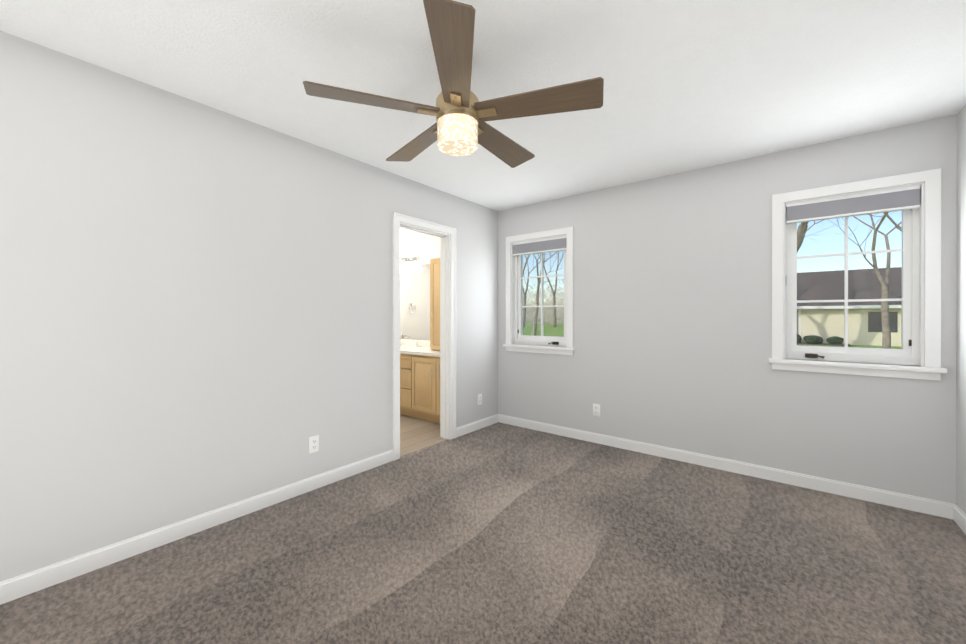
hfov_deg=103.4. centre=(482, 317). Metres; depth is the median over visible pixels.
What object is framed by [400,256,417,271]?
sconce
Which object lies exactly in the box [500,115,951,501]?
wall
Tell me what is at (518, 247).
window
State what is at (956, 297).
wall
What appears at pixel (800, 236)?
trees
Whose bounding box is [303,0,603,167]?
fan
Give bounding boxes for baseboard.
[0,449,393,604]
[456,414,499,437]
[500,414,947,517]
[948,503,965,533]
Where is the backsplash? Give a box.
[400,339,439,345]
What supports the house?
on the lawn
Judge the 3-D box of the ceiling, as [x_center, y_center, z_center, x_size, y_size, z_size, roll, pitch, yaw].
[-0.885,-1.283,2.419,6.320,0.120,4.780,0,0,39]
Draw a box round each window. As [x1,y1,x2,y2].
[503,226,574,354]
[769,168,946,380]
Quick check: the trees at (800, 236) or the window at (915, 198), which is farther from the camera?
the trees at (800, 236)
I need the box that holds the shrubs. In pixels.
[797,334,843,343]
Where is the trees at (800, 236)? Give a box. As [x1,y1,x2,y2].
[523,212,901,348]
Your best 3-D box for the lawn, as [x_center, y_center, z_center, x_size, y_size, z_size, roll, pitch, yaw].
[48.668,1.693,65.335,240.000,0.340,155.380,0,0,39]
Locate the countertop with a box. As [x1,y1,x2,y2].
[400,346,439,353]
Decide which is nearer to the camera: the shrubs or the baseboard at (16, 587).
the baseboard at (16, 587)
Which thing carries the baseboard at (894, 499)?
attached to the wall at (672, 274)
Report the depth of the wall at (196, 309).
2.11 m
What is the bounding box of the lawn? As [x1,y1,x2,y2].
[523,320,900,348]
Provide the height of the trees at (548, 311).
10.484 m
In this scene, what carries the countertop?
on the bathroom vanity
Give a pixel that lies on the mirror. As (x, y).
(415, 303)
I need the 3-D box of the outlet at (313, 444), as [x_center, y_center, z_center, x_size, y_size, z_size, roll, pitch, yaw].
[-1.196,0.899,2.702,0.009,0.116,0.072,0,0,39]
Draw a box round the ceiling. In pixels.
[0,0,965,231]
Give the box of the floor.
[400,414,446,455]
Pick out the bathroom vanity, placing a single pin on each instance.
(419, 379)
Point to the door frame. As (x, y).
(446, 235)
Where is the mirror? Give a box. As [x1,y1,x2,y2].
[400,264,429,339]
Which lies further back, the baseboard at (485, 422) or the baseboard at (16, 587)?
the baseboard at (485, 422)
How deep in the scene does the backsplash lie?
5.24 m
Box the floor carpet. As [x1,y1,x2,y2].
[0,422,965,643]
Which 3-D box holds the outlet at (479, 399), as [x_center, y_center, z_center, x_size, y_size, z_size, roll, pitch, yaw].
[-0.033,0.895,4.162,0.009,0.116,0.072,0,0,39]
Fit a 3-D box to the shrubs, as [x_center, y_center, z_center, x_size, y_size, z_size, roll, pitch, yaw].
[14.498,0.875,29.602,19.555,1.881,8.138,0,0,39]
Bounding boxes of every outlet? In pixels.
[309,435,318,453]
[478,394,481,404]
[593,404,599,416]
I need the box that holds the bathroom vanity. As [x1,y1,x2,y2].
[400,354,439,423]
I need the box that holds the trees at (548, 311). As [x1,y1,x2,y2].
[523,270,837,323]
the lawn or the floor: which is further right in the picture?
the lawn
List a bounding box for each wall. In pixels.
[0,31,499,581]
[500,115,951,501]
[948,104,965,514]
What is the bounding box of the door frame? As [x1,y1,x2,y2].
[393,212,455,460]
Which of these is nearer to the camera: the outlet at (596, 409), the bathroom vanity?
the outlet at (596, 409)
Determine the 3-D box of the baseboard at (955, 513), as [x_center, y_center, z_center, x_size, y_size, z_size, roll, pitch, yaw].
[1.457,1.176,0.560,0.013,0.092,4.460,0,0,39]
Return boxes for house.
[797,267,901,345]
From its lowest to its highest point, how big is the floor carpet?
0.120 m

